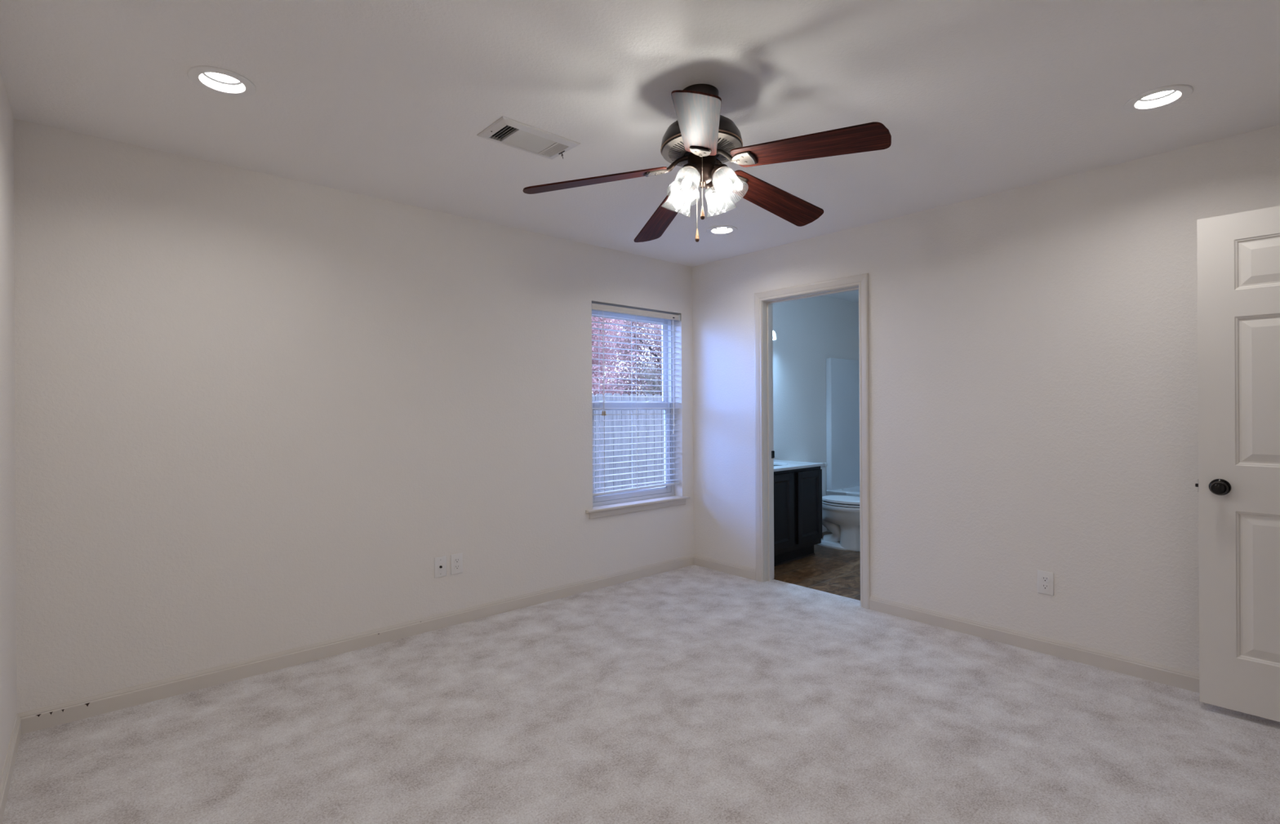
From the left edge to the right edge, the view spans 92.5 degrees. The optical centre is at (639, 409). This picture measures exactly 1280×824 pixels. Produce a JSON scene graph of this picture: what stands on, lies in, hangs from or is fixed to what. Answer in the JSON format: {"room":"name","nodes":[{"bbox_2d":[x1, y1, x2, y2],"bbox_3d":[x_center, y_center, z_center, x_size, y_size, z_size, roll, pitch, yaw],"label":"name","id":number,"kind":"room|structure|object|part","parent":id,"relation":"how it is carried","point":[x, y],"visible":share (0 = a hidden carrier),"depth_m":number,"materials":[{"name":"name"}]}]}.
{"room":"empty bedroom","nodes":[
{"label":"empty bedroom","id":0,"kind":"room"},
{"bbox_2d":[0,69,17,779],"bbox_3d":[-1.185,0.073,0.895,0.120,2.460,4.000,0,0,-42],"label":"wall","id":1,"kind":"structure","parent":0,"point":[8,713],"depth_m":2.19,"materials":[{"name":"white paint"}]},
{"bbox_2d":[0,714,21,823],"bbox_3d":[-1.169,1.241,0.984,0.013,0.083,3.880,0,0,-42],"label":"baseboard","id":2,"kind":"structure","parent":1,"relation":"attached to","point":[8,768],"depth_m":2.12,"materials":[{"name":"beige paint"}]},
{"bbox_2d":[13,118,858,713],"bbox_3d":[-0.036,0.181,4.712,6.920,2.690,0.160,0,0,-42],"label":"wall","id":3,"kind":"structure","parent":0,"point":[255,413],"depth_m":3.08,"materials":[{"name":"white paint"}]},
{"bbox_2d":[17,554,693,734],"bbox_3d":[-1.008,1.240,3.721,3.900,0.083,0.013,0,0,-42],"label":"baseboard","id":4,"kind":"structure","parent":3,"relation":"attached to","point":[46,717],"depth_m":3.09,"materials":[{"name":"beige paint"}]},
{"bbox_2d":[434,555,446,578],"bbox_3d":[-1.163,0.925,3.582,0.073,0.119,0.016,0,0,-42],"label":"cable jack","id":5,"kind":"object","parent":3,"relation":"attached to","point":[440,563],"visible":1,"depth_m":3.58,"materials":[{"name":"white plastic"}]},
{"bbox_2d":[450,553,462,575],"bbox_3d":[-1.091,0.924,3.652,0.073,0.119,0.008,0,0,-42],"label":"wall outlet","id":6,"kind":"object","parent":3,"relation":"attached to","point":[456,560],"visible":1,"depth_m":3.65,"materials":[{"name":"white plastic"}]},
{"bbox_2d":[454,564,459,569],"bbox_3d":[-1.089,0.943,3.650,0.034,0.028,0.002,0,0,-42],"label":"receptacle","id":7,"kind":"object","parent":6,"relation":"attached to","point":[456,566],"depth_m":3.65,"materials":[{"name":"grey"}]},
{"bbox_2d":[454,558,459,563],"bbox_3d":[-1.089,0.904,3.650,0.034,0.028,0.002,0,0,-42],"label":"receptacle","id":8,"kind":"object","parent":6,"relation":"attached to","point":[456,560],"depth_m":3.65,"materials":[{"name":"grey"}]},
{"bbox_2d":[585,310,690,519],"bbox_3d":[-0.045,0.003,4.680,1.026,1.543,0.192,0,0,-42],"label":"window","id":9,"kind":"structure","parent":3,"relation":"in","point":[635,501],"depth_m":4.78,"materials":[{"name":"white plastic"}]},
{"bbox_3d":[-0.092,-0.370,4.737,0.830,0.723,0.026,0,0,-42],"label":"sash","id":10,"kind":"part","parent":9,"relation":"part of","materials":[{"name":"white plastic"}]},
{"bbox_3d":[-0.068,0.315,4.715,0.830,0.727,0.029,0,0,-42],"label":"sash","id":11,"kind":"part","parent":9,"relation":"part of","materials":[{"name":"white plastic"}]},
{"bbox_3d":[-0.082,-0.029,4.727,0.906,1.478,0.073,0,0,-42],"label":"frame","id":12,"kind":"part","parent":9,"relation":"part of","materials":[{"name":"white plastic"}]},
{"bbox_2d":[591,303,680,497],"bbox_3d":[-0.025,-0.066,4.663,0.898,1.379,0.079,0,0,-42],"label":"window blind","id":13,"kind":"object","parent":9,"relation":"attached to","point":[595,307],"visible":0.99,"depth_m":4.64,"materials":[{"name":"white plastic"}]},
{"bbox_3d":[-0.278,-0.051,4.449,0.003,1.322,0.057,0,0,-42],"label":"ladder cord","id":14,"kind":"part","parent":13,"relation":"part of","materials":[{"name":"white fabric"}]},
{"bbox_3d":[-0.264,-0.348,4.413,0.012,0.728,0.006,0,0,-42],"label":"lift cord","id":15,"kind":"part","parent":13,"relation":"part of","materials":[{"name":"white fabric"}]},
{"bbox_3d":[-0.043,-0.052,4.659,0.003,1.322,0.057,0,0,-42],"label":"ladder cord","id":16,"kind":"part","parent":13,"relation":"part of","materials":[{"name":"white plastic"}]},
{"bbox_3d":[-0.027,0.609,4.670,0.890,0.029,0.052,0,0,-42],"label":"rail","id":17,"kind":"part","parent":13,"relation":"part of","materials":[{"name":"white plastic"}]},
{"bbox_3d":[0.251,-0.054,4.922,0.003,1.322,0.057,0,0,-42],"label":"ladder cord","id":18,"kind":"part","parent":13,"relation":"part of","materials":[{"name":"white fabric"}]},
{"bbox_3d":[0.267,-0.273,4.886,0.014,0.895,0.006,0,0,-42],"label":"tilt cord","id":19,"kind":"part","parent":13,"relation":"part of","materials":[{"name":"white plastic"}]},
{"bbox_3d":[-0.017,0.717,4.653,1.026,0.018,0.119,0,0,-42],"label":"sill","id":20,"kind":"part","parent":9,"relation":"part of","materials":[{"name":"beige paint"}]},
{"bbox_2d":[773,330,776,340],"bbox_3d":[0.908,-0.699,5.324,0.724,0.159,0.192,0,0,-42],"label":"vanity light","id":21,"kind":"object","parent":3,"relation":"attached to","point":[774,332],"visible":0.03,"depth_m":5.46,"materials":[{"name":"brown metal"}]},
{"bbox_2d":[0,0,1279,302],"bbox_3d":[1.289,-1.271,3.221,6.920,0.200,4.160,0,0,-42],"label":"ceiling","id":22,"kind":"structure","parent":0,"point":[386,100],"depth_m":2.24,"materials":[{"name":"white paint"}]},
{"bbox_2d":[186,65,256,97],"bbox_3d":[-1.473,-1.202,2.162,0.201,0.106,0.201,0,0,-42],"label":"recessed light","id":23,"kind":"object","parent":22,"relation":"in","point":[217,80],"visible":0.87,"depth_m":2.18,"materials":[{"name":"white"}]},
{"bbox_2d":[476,115,580,159],"bbox_3d":[-0.475,-1.141,2.636,0.379,0.040,0.220,0,0,-42],"label":"ceiling vent","id":24,"kind":"object","parent":22,"relation":"in","point":[505,131],"visible":1,"depth_m":2.61,"materials":[{"name":"white metal"}]},
{"bbox_2d":[522,83,891,242],"bbox_3d":[0.289,-0.899,2.284,1.182,0.533,1.256,0,0,-42],"label":"ceiling fan","id":25,"kind":"object","parent":22,"relation":"hanging from","point":[701,140],"visible":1,"depth_m":2.18,"materials":[{"name":"brown wood"}]},
{"bbox_3d":[-0.165,-0.837,2.244,0.528,0.006,0.136,-9,12,-2],"label":"blade","id":26,"kind":"part","parent":25,"relation":"part of","materials":[{"name":"brown wood"}]},
{"bbox_3d":[0.106,-0.834,2.630,0.136,0.006,0.528,-15,-5,-20],"label":"blade","id":27,"kind":"part","parent":25,"relation":"part of","materials":[{"name":"brown wood"}]},
{"bbox_3d":[0.133,-0.902,2.258,0.098,0.070,0.022,0,0,-7],"label":"blade arm","id":28,"kind":"part","parent":25,"relation":"part of","materials":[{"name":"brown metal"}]},
{"bbox_3d":[0.154,-0.799,2.317,0.119,0.108,0.119,5,22,-42],"label":"lamp shade","id":29,"kind":"part","parent":25,"relation":"part of","materials":[{"name":"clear glass"}]},
{"bbox_3d":[0.150,-0.790,2.320,0.033,0.067,0.033,5,22,-42],"label":"light bulb","id":30,"kind":"part","parent":25,"relation":"part of","materials":[{"name":"white glass"}]},
{"bbox_3d":[0.167,-0.804,2.176,0.119,0.108,0.119,34,-28,-34],"label":"lamp shade","id":31,"kind":"part","parent":25,"relation":"part of","materials":[{"name":"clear glass"}]},
{"bbox_3d":[0.164,-0.795,2.172,0.033,0.067,0.033,34,-28,-34],"label":"light bulb","id":32,"kind":"part","parent":25,"relation":"part of","materials":[{"name":"white glass"}]},
{"bbox_3d":[0.179,-0.858,1.863,0.136,0.006,0.528,11,8,6],"label":"blade","id":33,"kind":"part","parent":25,"relation":"part of","materials":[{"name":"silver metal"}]},
{"bbox_3d":[0.227,-0.944,2.257,0.292,0.016,0.292,0,-2,-42],"label":"vent plate","id":34,"kind":"part","parent":25,"relation":"part of","materials":[{"name":"grey metal"}]},
{"bbox_3d":[0.224,-0.820,2.195,0.003,0.194,0.003,0,0,-42],"label":"pull chain","id":35,"kind":"part","parent":25,"relation":"part of","materials":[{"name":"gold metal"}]},
{"bbox_3d":[0.298,-0.794,2.334,0.033,0.067,0.033,2,30,47],"label":"light bulb","id":36,"kind":"part","parent":25,"relation":"part of","materials":[{"name":"white glass"}]},
{"bbox_3d":[0.306,-0.905,2.311,0.098,0.068,0.022,0,0,-40],"label":"blade arm","id":37,"kind":"part","parent":25,"relation":"part of","materials":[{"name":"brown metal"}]},
{"bbox_3d":[0.312,-0.799,2.186,0.033,0.067,0.033,-6,-26,-43],"label":"light bulb","id":38,"kind":"part","parent":25,"relation":"part of","materials":[{"name":"white glass"}]},
{"bbox_3d":[0.303,-0.908,2.198,0.100,0.065,0.022,0,0,32],"label":"blade arm","id":39,"kind":"part","parent":25,"relation":"part of","materials":[{"name":"grey metal"}]},
{"bbox_3d":[0.308,-0.807,2.189,0.119,0.108,0.119,-6,-26,-43],"label":"lamp shade","id":40,"kind":"part","parent":25,"relation":"part of","materials":[{"name":"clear glass"}]},
{"bbox_3d":[0.545,-0.850,2.493,0.528,0.006,0.136,9,-21,-36],"label":"blade","id":41,"kind":"part","parent":25,"relation":"part of","materials":[{"name":"brown wood"}]},
{"bbox_3d":[0.551,-0.864,2.025,0.528,0.006,0.136,7,-9,35],"label":"blade","id":42,"kind":"part","parent":25,"relation":"part of","materials":[{"name":"brown wood"}]},
{"bbox_2d":[706,225,737,235],"bbox_3d":[0.532,-1.213,3.990,0.201,0.106,0.201,0,0,-42],"label":"recessed light","id":43,"kind":"object","parent":22,"relation":"in","point":[719,229],"visible":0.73,"depth_m":4.03,"materials":[{"name":"white"}]},
{"bbox_2d":[1124,84,1193,112],"bbox_3d":[1.956,-1.221,2.317,0.201,0.106,0.201,0,0,-42],"label":"recessed light","id":44,"kind":"object","parent":22,"relation":"in","point":[1162,97],"visible":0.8,"depth_m":2.33,"materials":[{"name":"white"}]},
{"bbox_2d":[1,531,1279,823],"bbox_3d":[1.790,1.296,2.676,6.680,0.060,5.300,0,0,-42],"label":"floor","id":45,"kind":"structure","parent":0,"point":[691,695],"depth_m":2.41,"materials":[{"name":"carpet"}]},
{"bbox_2d":[773,460,824,566],"bbox_3d":[1.066,0.829,5.206,0.933,0.895,0.565,0,0,-42],"label":"bathroom vanity","id":46,"kind":"object","parent":45,"relation":"on","point":[797,486],"visible":0.41,"depth_m":5.07,"materials":[{"name":"black wood"}]},
{"bbox_3d":[1.115,0.823,4.899,0.350,0.597,0.020,0,0,-42],"label":"cabinet door","id":47,"kind":"part","parent":46,"relation":"part of","materials":[{"name":"black wood"}]},
{"bbox_3d":[1.192,1.270,5.059,0.895,0.012,0.010,0,0,-42],"label":"shoe moulding","id":48,"kind":"part","parent":46,"relation":"part of","materials":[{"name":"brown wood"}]},
{"bbox_2d":[773,460,824,471],"bbox_3d":[1.065,0.535,5.206,0.933,0.128,0.565,0,0,-42],"label":"countertop","id":49,"kind":"structure","parent":46,"relation":"on","point":[786,465],"depth_m":5.19,"materials":[{"name":"grey stone"}]},
{"bbox_3d":[1.434,0.821,5.184,0.360,0.597,0.020,0,0,-42],"label":"cabinet door","id":50,"kind":"part","parent":46,"relation":"part of","materials":[{"name":"black wood"}]},
{"bbox_2d":[808,462,860,551],"bbox_3d":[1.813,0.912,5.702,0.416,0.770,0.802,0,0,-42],"label":"toilet","id":51,"kind":"object","parent":45,"relation":"on","point":[840,513],"visible":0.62,"depth_m":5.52,"materials":[{"name":"white ceramic"}]},
{"bbox_3d":[1.612,0.543,5.925,0.416,0.030,0.205,0,0,-42],"label":"tank lid","id":52,"kind":"part","parent":51,"relation":"part of","materials":[{"name":"white ceramic"}]},
{"bbox_3d":[1.611,0.724,5.926,0.400,0.330,0.190,0,0,-42],"label":"tank","id":53,"kind":"part","parent":51,"relation":"part of","materials":[{"name":"white ceramic"}]},
{"bbox_3d":[1.905,0.859,5.598,0.368,0.013,0.524,0,0,-42],"label":"seat","id":54,"kind":"part","parent":51,"relation":"part of","materials":[{"name":"white"}]},
{"bbox_3d":[1.905,0.832,5.598,0.368,0.020,0.524,0,0,-42],"label":"lid","id":55,"kind":"part","parent":51,"relation":"part of","materials":[{"name":"white"}]},
{"bbox_2d":[826,357,859,532],"bbox_3d":[2.747,0.367,6.017,0.788,1.800,1.598,0,0,-42],"label":"bathtub","id":56,"kind":"object","parent":45,"relation":"on","point":[842,383],"visible":0.18,"depth_m":6.46,"materials":[{"name":"white"}]},
{"bbox_2d":[692,124,1279,673],"bbox_3d":[1.812,0.056,3.574,0.120,2.460,4.000,0,0,-42],"label":"wall","id":57,"kind":"structure","parent":0,"point":[1033,407],"depth_m":3.22,"materials":[{"name":"white paint"}]},
{"bbox_2d":[693,554,755,580],"bbox_3d":[0.649,1.231,4.783,0.013,0.083,0.638,0,0,-42],"label":"baseboard","id":58,"kind":"structure","parent":57,"relation":"attached to","point":[740,571],"depth_m":4.76,"materials":[{"name":"beige paint"}]},
{"bbox_2d":[754,273,870,609],"bbox_3d":[1.202,0.206,4.257,0.153,2.128,0.892,0,0,-42],"label":"door frame","id":59,"kind":"structure","parent":57,"relation":"attached to","point":[764,301],"depth_m":4.50,"materials":[{"name":"beige paint"}]},
{"bbox_3d":[0.989,0.341,4.569,0.040,0.056,0.007,0,0,-42],"label":"strike plate","id":60,"kind":"part","parent":59,"relation":"part of","materials":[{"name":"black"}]},
{"bbox_3d":[1.253,0.205,4.303,0.016,2.128,0.892,0,0,-42],"label":"casing","id":61,"kind":"part","parent":59,"relation":"part of","materials":[{"name":"beige paint"}]},
{"bbox_2d":[869,595,1199,693],"bbox_3d":[2.239,1.222,3.004,0.013,0.083,2.350,0,0,-42],"label":"baseboard","id":62,"kind":"structure","parent":57,"relation":"attached to","point":[1159,673],"depth_m":3.15,"materials":[{"name":"beige paint"}]},
{"bbox_2d":[1037,570,1053,595],"bbox_3d":[2.095,0.900,3.167,0.008,0.119,0.073,0,0,-42],"label":"wall outlet","id":63,"kind":"object","parent":57,"relation":"attached to","point":[1045,580],"visible":1,"depth_m":3.16,"materials":[{"name":"white plastic"}]},
{"bbox_2d":[1041,583,1048,590],"bbox_3d":[2.093,0.919,3.166,0.002,0.028,0.034,0,0,-42],"label":"receptacle","id":64,"kind":"object","parent":63,"relation":"attached to","point":[1044,586],"depth_m":3.16,"materials":[{"name":"grey plastic"}]},
{"bbox_2d":[1041,576,1048,582],"bbox_3d":[2.093,0.880,3.166,0.002,0.028,0.034,0,0,-42],"label":"receptacle","id":65,"kind":"object","parent":63,"relation":"attached to","point":[1044,579],"depth_m":3.16,"materials":[{"name":"grey plastic"}]},
{"bbox_3d":[1.607,0.057,0.788,3.900,2.460,0.120,0,0,-42],"label":"wall","id":66,"kind":"structure","parent":0,"visible":0},
{"bbox_2d":[1195,205,1279,722],"bbox_3d":[2.622,0.216,2.315,0.161,2.029,0.781,0,0,-43],"label":"door","id":67,"kind":"structure","parent":66,"relation":"in","point":[1238,254],"depth_m":2.49,"materials":[{"name":"white paint"}]},
{"bbox_3d":[2.372,0.323,2.510,0.063,0.068,0.068,0,0,-43],"label":"knob","id":68,"kind":"part","parent":67,"relation":"part of","materials":[{"name":"black metal"}]},
{"label":"outside","id":69,"kind":"structure","parent":0,"visible":0},
{"bbox_3d":[-6.626,1.638,18.934,36.000,0.150,29.840,0,0,-42],"label":"ground","id":70,"kind":"structure","parent":69,"visible":0},
{"bbox_2d":[591,316,639,395],"bbox_3d":[-1.426,-0.508,10.799,2.969,4.100,2.715,0,0,35],"label":"tree","id":71,"kind":"object","parent":70,"relation":"on","point":[598,387],"visible":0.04,"depth_m":10.48,"materials":[{"name":"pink plant"}]},
{"bbox_2d":[591,316,647,394],"bbox_3d":[-1.307,-0.835,15.408,3.139,4.749,3.182,0,0,-42],"label":"tree","id":72,"kind":"object","parent":70,"relation":"on","point":[601,344],"visible":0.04,"depth_m":15.09,"materials":[{"name":"grey plant"}]},
{"bbox_2d":[591,393,664,493],"bbox_3d":[0.518,0.658,8.738,15.069,1.731,0.148,0,0,-42],"label":"wooden fence","id":73,"kind":"object","parent":70,"relation":"on","point":[626,423],"visible":0.04,"depth_m":8.04,"materials":[{"name":"grey wood"}]},
{"bbox_2d":[604,320,662,395],"bbox_3d":[0.638,-0.532,12.624,2.711,4.136,2.806,0,0,3],"label":"tree","id":74,"kind":"object","parent":70,"relation":"on","point":[627,322],"visible":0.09,"depth_m":12.09,"materials":[{"name":"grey plant"}]},
{"bbox_2d":[628,323,662,393],"bbox_3d":[1.248,-0.890,17.618,3.345,4.827,3.314,0,0,-42],"label":"tree","id":75,"kind":"object","parent":70,"relation":"on","point":[648,323],"visible":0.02,"depth_m":17.32,"materials":[{"name":"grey plant"}]},
{"bbox_2d":[635,357,662,396],"bbox_3d":[0.535,0.346,10.011,1.192,2.368,1.077,0,0,-42],"label":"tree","id":76,"kind":"object","parent":70,"relation":"on","point":[652,376],"visible":0.14,"depth_m":9.90,"materials":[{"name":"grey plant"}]}
]}

